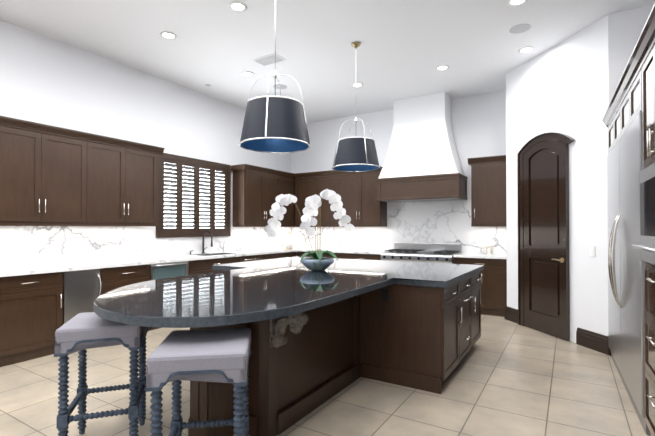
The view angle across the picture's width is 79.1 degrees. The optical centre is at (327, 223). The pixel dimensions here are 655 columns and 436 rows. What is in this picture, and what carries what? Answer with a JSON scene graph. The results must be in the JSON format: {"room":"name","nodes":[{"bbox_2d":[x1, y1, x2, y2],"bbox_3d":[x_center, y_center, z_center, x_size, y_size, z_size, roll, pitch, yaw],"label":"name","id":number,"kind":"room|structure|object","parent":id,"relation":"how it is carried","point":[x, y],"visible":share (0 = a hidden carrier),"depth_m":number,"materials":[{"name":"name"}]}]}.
{"room":"kitchen","nodes":[
{"label":"kitchen","id":0,"kind":"room"},
{"bbox_2d":[0,20,290,237],"bbox_3d":[-3.600,-0.418,4.334,0.120,3.600,10.740,0,-1,31],"label":"wall","id":1,"kind":"structure","parent":0,"point":[48,81],"depth_m":5.37,"materials":[{"name":"white paint"}]},
{"bbox_2d":[0,116,87,225],"bbox_3d":[-3.274,-0.532,4.411,0.305,1.110,0.990,0,-1,31],"label":"upper cabinet","id":2,"kind":"object","parent":1,"relation":"attached to","point":[50,175],"depth_m":4.35,"materials":[{"name":"brown wood"}]},
{"bbox_2d":[88,133,159,225],"bbox_3d":[-2.758,-0.523,5.256,0.305,1.110,0.990,0,-1,31],"label":"upper cabinet","id":3,"kind":"object","parent":1,"relation":"attached to","point":[123,175],"depth_m":5.12,"materials":[{"name":"brown wood"}]},
{"bbox_2d":[156,153,230,237],"bbox_3d":[-2.151,-0.425,6.525,0.068,1.280,1.490,0,-1,31],"label":"window shutters","id":4,"kind":"object","parent":1,"relation":"attached to","point":[194,197],"visible":0.98,"depth_m":6.46,"materials":[{"name":"brown wood"}]},
{"bbox_2d":[231,164,283,226],"bbox_3d":[-1.332,-0.500,7.552,0.349,1.110,1.044,0,-1,31],"label":"upper cabinet","id":5,"kind":"object","parent":1,"relation":"attached to","point":[255,188],"depth_m":7.30,"materials":[{"name":"brown wood"}]},
{"bbox_2d":[284,172,295,226],"bbox_3d":[-0.939,-0.493,8.196,0.349,1.110,0.464,0,-1,31],"label":"upper cabinet","id":6,"kind":"object","parent":1,"relation":"attached to","point":[289,178],"depth_m":8.23,"materials":[{"name":"brown wood"}]},
{"bbox_2d":[0,315,647,435],"bbox_3d":[-0.718,1.414,2.558,6.870,0.100,10.740,0,-1,31],"label":"floor","id":7,"kind":"structure","parent":0,"point":[505,377],"depth_m":3.11,"materials":[{"name":"tile"}]},
{"bbox_2d":[0,273,63,366],"bbox_3d":[-3.271,0.945,4.141,0.620,0.870,0.656,0,-1,31],"label":"base cabinet","id":8,"kind":"object","parent":7,"relation":"on","point":[53,279],"depth_m":4.00,"materials":[{"name":"brown wood"}]},
{"bbox_2d":[0,249,295,276],"bbox_3d":[-2.154,0.509,5.947,0.652,0.040,4.915,0,-1,31],"label":"countertop","id":9,"kind":"structure","parent":8,"relation":"on","point":[5,270],"depth_m":4.97,"materials":[{"name":"white stone"}]},
{"bbox_2d":[190,231,212,254],"bbox_3d":[-2.031,0.302,6.455,0.243,0.382,0.350,0,-1,31],"label":"faucet","id":10,"kind":"object","parent":9,"relation":"on","point":[203,249],"visible":0.98,"depth_m":6.56,"materials":[{"name":"grey metal"}]},
{"bbox_2d":[192,253,215,256],"bbox_3d":[-1.841,0.607,6.449,0.450,0.215,0.740,0,-1,31],"label":"sink","id":11,"kind":"object","parent":9,"relation":"in","point":[193,254],"depth_m":6.48,"materials":[{"name":"white ceramic"}]},
{"bbox_2d":[285,232,292,248],"bbox_3d":[-0.793,0.335,8.178,0.148,0.354,0.148,0,-1,22],"label":"paper towel holder","id":12,"kind":"object","parent":9,"relation":"on","point":[288,241],"depth_m":8.13,"materials":[{"name":"white paper"}]},
{"bbox_2d":[64,269,103,323],"bbox_3d":[-2.973,0.950,4.576,0.675,0.870,0.397,0,-1,31],"label":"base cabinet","id":13,"kind":"object","parent":7,"relation":"on","point":[82,287],"depth_m":4.42,"materials":[{"name":"metal"}]},
{"bbox_2d":[54,312,148,435],"bbox_3d":[-1.365,0.973,2.453,0.432,0.780,0.472,0,-1,-19],"label":"bar stool","id":14,"kind":"object","parent":7,"relation":"on","point":[81,333],"visible":1,"depth_m":2.29,"materials":[{"name":"fabric"}]},
{"bbox_2d":[104,261,155,330],"bbox_3d":[-2.723,0.954,4.987,0.675,0.870,0.700,0,-1,31],"label":"base cabinet","id":15,"kind":"object","parent":7,"relation":"on","point":[115,276],"depth_m":4.87,"materials":[{"name":"brown wood"}]},
{"bbox_2d":[156,261,191,328],"bbox_3d":[-2.403,0.960,5.564,0.620,0.870,0.617,0,-1,31],"label":"base cabinet","id":16,"kind":"object","parent":7,"relation":"on","point":[174,268],"depth_m":5.46,"materials":[{"name":"glass"}]},
{"bbox_2d":[145,328,250,435],"bbox_3d":[-0.607,0.968,1.967,0.432,0.780,0.472,0,-1,-9],"label":"bar stool","id":17,"kind":"object","parent":7,"relation":"on","point":[208,355],"visible":1,"depth_m":1.78,"materials":[{"name":"fabric"}]},
{"bbox_2d":[192,257,239,274],"bbox_3d":[-1.979,0.967,6.259,0.620,0.870,1.012,0,-1,31],"label":"base cabinet","id":18,"kind":"object","parent":7,"relation":"on","point":[198,267],"depth_m":6.00,"materials":[{"name":"brown wood"}]},
{"bbox_2d":[240,253,263,261],"bbox_3d":[-1.557,0.974,6.951,0.620,0.870,0.610,0,-1,31],"label":"base cabinet","id":19,"kind":"object","parent":7,"relation":"on","point":[242,259],"depth_m":6.79,"materials":[{"name":"brown wood"}]},
{"bbox_2d":[264,253,295,259],"bbox_3d":[-1.139,0.981,7.636,0.620,0.870,0.995,0,-1,31],"label":"base cabinet","id":20,"kind":"object","parent":7,"relation":"on","point":[266,255],"depth_m":7.40,"materials":[{"name":"brown wood"}]},
{"bbox_2d":[109,268,483,435],"bbox_3d":[-0.149,0.949,3.875,2.636,0.858,3.106,0,-1,31],"label":"kitchen island","id":21,"kind":"object","parent":7,"relation":"on","point":[419,345],"depth_m":3.24,"materials":[{"name":"brown wood"}]},
{"bbox_2d":[94,256,483,363],"bbox_3d":[-0.293,0.491,3.677,2.660,0.050,3.662,0,-1,31],"label":"island countertop","id":22,"kind":"structure","parent":21,"relation":"on","point":[292,311],"depth_m":2.89,"materials":[{"name":"black stone"}]},
{"bbox_2d":[264,189,354,270],"bbox_3d":[-0.154,0.057,3.983,0.776,0.822,0.570,0,-1,31],"label":"orchid","id":23,"kind":"object","parent":22,"relation":"on","point":[315,261],"visible":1,"depth_m":3.96,"materials":[{"name":"white plant"}]},
{"bbox_2d":[299,253,339,257],"bbox_3d":[-0.003,0.984,7.910,0.950,0.870,0.617,0,-1,31],"label":"base cabinet","id":24,"kind":"object","parent":7,"relation":"on","point":[337,254],"depth_m":7.54,"materials":[{"name":"brown wood"}]},
{"bbox_2d":[340,253,380,259],"bbox_3d":[0.757,0.979,7.446,0.832,0.870,0.617,0,-1,31],"label":"base cabinet","id":25,"kind":"object","parent":7,"relation":"on","point":[363,256],"depth_m":7.16,"materials":[{"name":"brown wood"}]},
{"bbox_2d":[296,249,388,252],"bbox_3d":[0.062,0.529,7.855,2.447,0.040,0.651,0,-1,31],"label":"countertop","id":26,"kind":"structure","parent":25,"relation":"on","point":[300,250],"depth_m":7.49,"materials":[{"name":"white stone"}]},
{"bbox_2d":[381,243,461,263],"bbox_3d":[1.608,0.878,6.847,1.220,1.060,0.703,0,-1,31],"label":"range","id":27,"kind":"object","parent":7,"relation":"on","point":[427,252],"visible":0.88,"depth_m":6.79,"materials":[{"name":"silver metal"}]},
{"bbox_2d":[454,257,506,316],"bbox_3d":[2.510,0.968,6.377,0.783,0.870,0.617,0,-1,31],"label":"base cabinet","id":28,"kind":"object","parent":7,"relation":"on","point":[494,274],"depth_m":6.03,"materials":[{"name":"brown wood"}]},
{"bbox_2d":[453,253,506,260],"bbox_3d":[2.499,0.513,6.368,0.786,0.040,0.651,0,-1,31],"label":"countertop","id":29,"kind":"structure","parent":28,"relation":"on","point":[496,256],"depth_m":6.15,"materials":[{"name":"white stone"}]},
{"bbox_2d":[484,246,493,253],"bbox_3d":[2.619,0.424,6.435,0.162,0.140,0.060,0,-1,19],"label":"jar","id":30,"kind":"object","parent":29,"relation":"on","point":[492,247],"depth_m":6.42,"materials":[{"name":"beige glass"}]},
{"bbox_2d":[606,112,609,153],"bbox_3d":[3.168,0.136,3.743,0.806,2.480,0.449,0,-1,31],"label":"tall cabinet","id":31,"kind":"object","parent":7,"relation":"on","point":[607,113],"depth_m":4.08,"materials":[{"name":"brown wood"}]},
{"bbox_2d":[610,100,613,355],"bbox_3d":[2.934,0.132,3.359,0.806,2.480,0.450,0,-1,31],"label":"tall cabinet","id":32,"kind":"object","parent":7,"relation":"on","point":[612,101],"depth_m":3.85,"materials":[{"name":"brown wood"}]},
{"bbox_2d":[614,77,621,145],"bbox_3d":[2.700,0.128,2.976,0.806,2.480,0.449,0,-1,31],"label":"tall cabinet","id":33,"kind":"object","parent":7,"relation":"on","point":[618,92],"depth_m":3.45,"materials":[{"name":"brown wood"}]},
{"bbox_2d":[622,68,629,134],"bbox_3d":[2.465,0.124,2.590,0.806,2.480,0.455,0,-1,31],"label":"tall cabinet","id":34,"kind":"object","parent":7,"relation":"on","point":[625,95],"depth_m":3.13,"materials":[{"name":"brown wood"}]},
{"bbox_2d":[607,112,647,434],"bbox_3d":[2.751,0.321,3.217,0.768,2.100,1.813,0,-1,31],"label":"refrigerator","id":35,"kind":"object","parent":7,"relation":"on","point":[625,293],"visible":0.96,"depth_m":3.06,"materials":[{"name":"silver metal"}]},
{"bbox_2d":[626,15,649,435],"bbox_3d":[2.140,0.119,2.056,0.806,2.480,0.795,0,-1,31],"label":"tall cabinet","id":36,"kind":"object","parent":7,"relation":"on","point":[633,97],"depth_m":2.50,"materials":[{"name":"brown wood"}]},
{"bbox_2d":[650,4,654,435],"bbox_3d":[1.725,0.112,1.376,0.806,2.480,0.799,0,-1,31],"label":"tall cabinet","id":37,"kind":"object","parent":7,"relation":"on","point":[652,15],"depth_m":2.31,"materials":[{"name":"brown wood"}]},
{"bbox_2d":[0,0,654,122],"bbox_3d":[-0.718,-2.286,2.596,6.870,0.100,10.740,0,-1,31],"label":"ceiling","id":38,"kind":"structure","parent":0,"point":[404,49],"depth_m":4.79,"materials":[{"name":"white paint"}]},
{"bbox_2d":[160,31,176,38],"bbox_3d":[-1.869,-2.209,4.655,0.189,0.009,0.189,0,-1,25],"label":"recessed light","id":39,"kind":"object","parent":38,"relation":"in","point":[165,34],"depth_m":4.65,"materials":[{"name":"white"}]},
{"bbox_2d":[228,1,246,11],"bbox_3d":[-0.914,-2.215,4.050,0.189,0.009,0.189,0,-1,25],"label":"recessed light","id":40,"kind":"object","parent":38,"relation":"in","point":[237,6],"depth_m":4.05,"materials":[{"name":"white"}]},
{"bbox_2d":[241,71,253,76],"bbox_3d":[-1.169,-2.197,5.821,0.189,0.009,0.189,0,-1,7],"label":"recessed light","id":41,"kind":"object","parent":38,"relation":"in","point":[246,73],"depth_m":5.80,"materials":[{"name":"white"}]},
{"bbox_2d":[252,53,285,66],"bbox_3d":[-0.788,-2.199,5.332,0.400,0.015,0.240,0,-1,31],"label":"ceiling vent","id":42,"kind":"object","parent":38,"relation":"in","point":[266,60],"visible":0.88,"depth_m":5.32,"materials":[{"name":"grey metal"}]},
{"bbox_2d":[239,0,309,152],"bbox_3d":[-0.443,-1.439,3.356,0.594,1.574,0.594,0,-1,31],"label":"pendant light","id":43,"kind":"object","parent":38,"relation":"hanging from","point":[275,124],"visible":1,"depth_m":3.15,"materials":[{"name":"black"}]},
{"bbox_2d":[273,84,286,88],"bbox_3d":[-0.752,-2.193,6.338,0.207,0.007,0.209,0,-1,31],"label":"recessed light","id":44,"kind":"object","parent":38,"relation":"attached to","point":[277,86],"depth_m":6.33,"materials":[{"name":"white plastic"}]},
{"bbox_2d":[332,42,379,171],"bbox_3d":[0.349,-1.443,4.864,0.588,1.534,0.588,0,-1,31],"label":"pendant light","id":45,"kind":"object","parent":38,"relation":"hanging from","point":[355,154],"visible":1,"depth_m":4.66,"materials":[{"name":"black"}]},
{"bbox_2d":[352,83,362,86],"bbox_3d":[0.476,-2.192,6.271,0.189,0.009,0.189,0,-1,22],"label":"recessed light","id":46,"kind":"object","parent":38,"relation":"in","point":[354,84],"depth_m":6.26,"materials":[{"name":"white"}]},
{"bbox_2d":[435,65,448,70],"bbox_3d":[1.621,-2.199,5.595,0.189,0.009,0.189,0,-1,25],"label":"recessed light","id":47,"kind":"object","parent":38,"relation":"in","point":[442,67],"depth_m":5.59,"materials":[{"name":"white"}]},
{"bbox_2d":[507,0,526,5],"bbox_3d":[1.891,-2.216,3.944,0.189,0.009,0.189,0,-1,22],"label":"recessed light","id":48,"kind":"object","parent":38,"relation":"in","point":[510,2],"depth_m":3.97,"materials":[{"name":"white"}]},
{"bbox_2d":[509,24,530,33],"bbox_3d":[2.179,-2.212,4.493,0.215,0.007,0.217,0,-1,31],"label":"speakers","id":49,"kind":"object","parent":38,"relation":"attached to","point":[519,28],"depth_m":4.48,"materials":[{"name":"white plastic"}]},
{"bbox_2d":[518,46,533,52],"bbox_3d":[2.521,-2.205,5.035,0.189,0.009,0.189,0,-1,-8],"label":"recessed light","id":50,"kind":"object","parent":38,"relation":"in","point":[525,49],"depth_m":5.02,"materials":[{"name":"white"}]},
{"bbox_2d":[291,90,505,256],"bbox_3d":[1.180,-0.384,7.638,4.600,3.600,0.120,0,-1,31],"label":"wall","id":51,"kind":"structure","parent":0,"point":[478,123],"depth_m":6.96,"materials":[{"name":"white paint"}]},
{"bbox_2d":[296,172,315,226],"bbox_3d":[-0.392,-0.492,8.293,0.525,1.110,0.349,0,-1,31],"label":"upper cabinet","id":52,"kind":"object","parent":51,"relation":"attached to","point":[305,182],"depth_m":8.22,"materials":[{"name":"brown wood"}]},
{"bbox_2d":[316,170,335,226],"bbox_3d":[0.041,-0.495,8.028,0.490,1.110,0.349,0,-1,31],"label":"upper cabinet","id":53,"kind":"object","parent":51,"relation":"attached to","point":[325,180],"depth_m":7.92,"materials":[{"name":"brown wood"}]},
{"bbox_2d":[336,166,386,226],"bbox_3d":[0.647,-0.498,7.659,0.930,1.110,0.349,0,-1,31],"label":"upper cabinet","id":54,"kind":"object","parent":51,"relation":"attached to","point":[357,191],"depth_m":7.51,"materials":[{"name":"brown wood"}]},
{"bbox_2d":[376,92,466,201],"bbox_3d":[1.629,-1.298,6.924,1.444,1.782,0.596,0,-1,31],"label":"range hood","id":55,"kind":"object","parent":51,"relation":"attached to","point":[422,162],"visible":1,"depth_m":6.73,"materials":[{"name":"white paint"}]},
{"bbox_2d":[468,155,505,226],"bbox_3d":[2.637,-0.511,6.445,0.621,1.110,0.349,0,-1,31],"label":"upper cabinet","id":56,"kind":"object","parent":51,"relation":"attached to","point":[488,174],"depth_m":6.34,"materials":[{"name":"brown wood"}]},
{"bbox_2d":[506,15,608,342],"bbox_3d":[2.859,-0.411,5.017,0.120,3.600,1.669,0,-1,-12],"label":"wall","id":57,"kind":"structure","parent":0,"point":[562,87],"depth_m":4.59,"materials":[{"name":"white paint"}]},
{"bbox_2d":[504,306,517,323],"bbox_3d":[2.642,1.301,5.662,0.239,0.190,0.250,0,-1,31],"label":"baseboard","id":58,"kind":"structure","parent":57,"relation":"attached to","point":[511,314],"depth_m":5.67,"materials":[{"name":"black wood"}]},
{"bbox_2d":[517,132,574,340],"bbox_3d":[2.742,0.122,5.037,0.093,2.535,0.920,0,-1,-12],"label":"pantry door","id":59,"kind":"structure","parent":57,"relation":"in","point":[543,235],"depth_m":5.02,"materials":[{"name":"brown wood"}]},
{"bbox_2d":[589,246,594,256],"bbox_3d":[2.926,0.303,4.384,0.009,0.120,0.074,0,-1,-12],"label":"light switch","id":60,"kind":"object","parent":57,"relation":"attached to","point":[591,251],"visible":1,"depth_m":4.38,"materials":[{"name":"white plastic"}]},
{"bbox_2d":[576,328,609,354],"bbox_3d":[2.920,1.288,4.370,0.302,0.190,0.316,0,-1,31],"label":"baseboard","id":61,"kind":"structure","parent":57,"relation":"attached to","point":[598,342],"depth_m":4.36,"materials":[{"name":"black wood"}]},
{"bbox_2d":[608,4,653,103],"bbox_3d":[3.486,-0.422,3.948,1.120,3.600,0.120,0,-1,31],"label":"wall","id":62,"kind":"structure","parent":0,"point":[625,28],"depth_m":4.14,"materials":[{"name":"white paint"}]}
]}

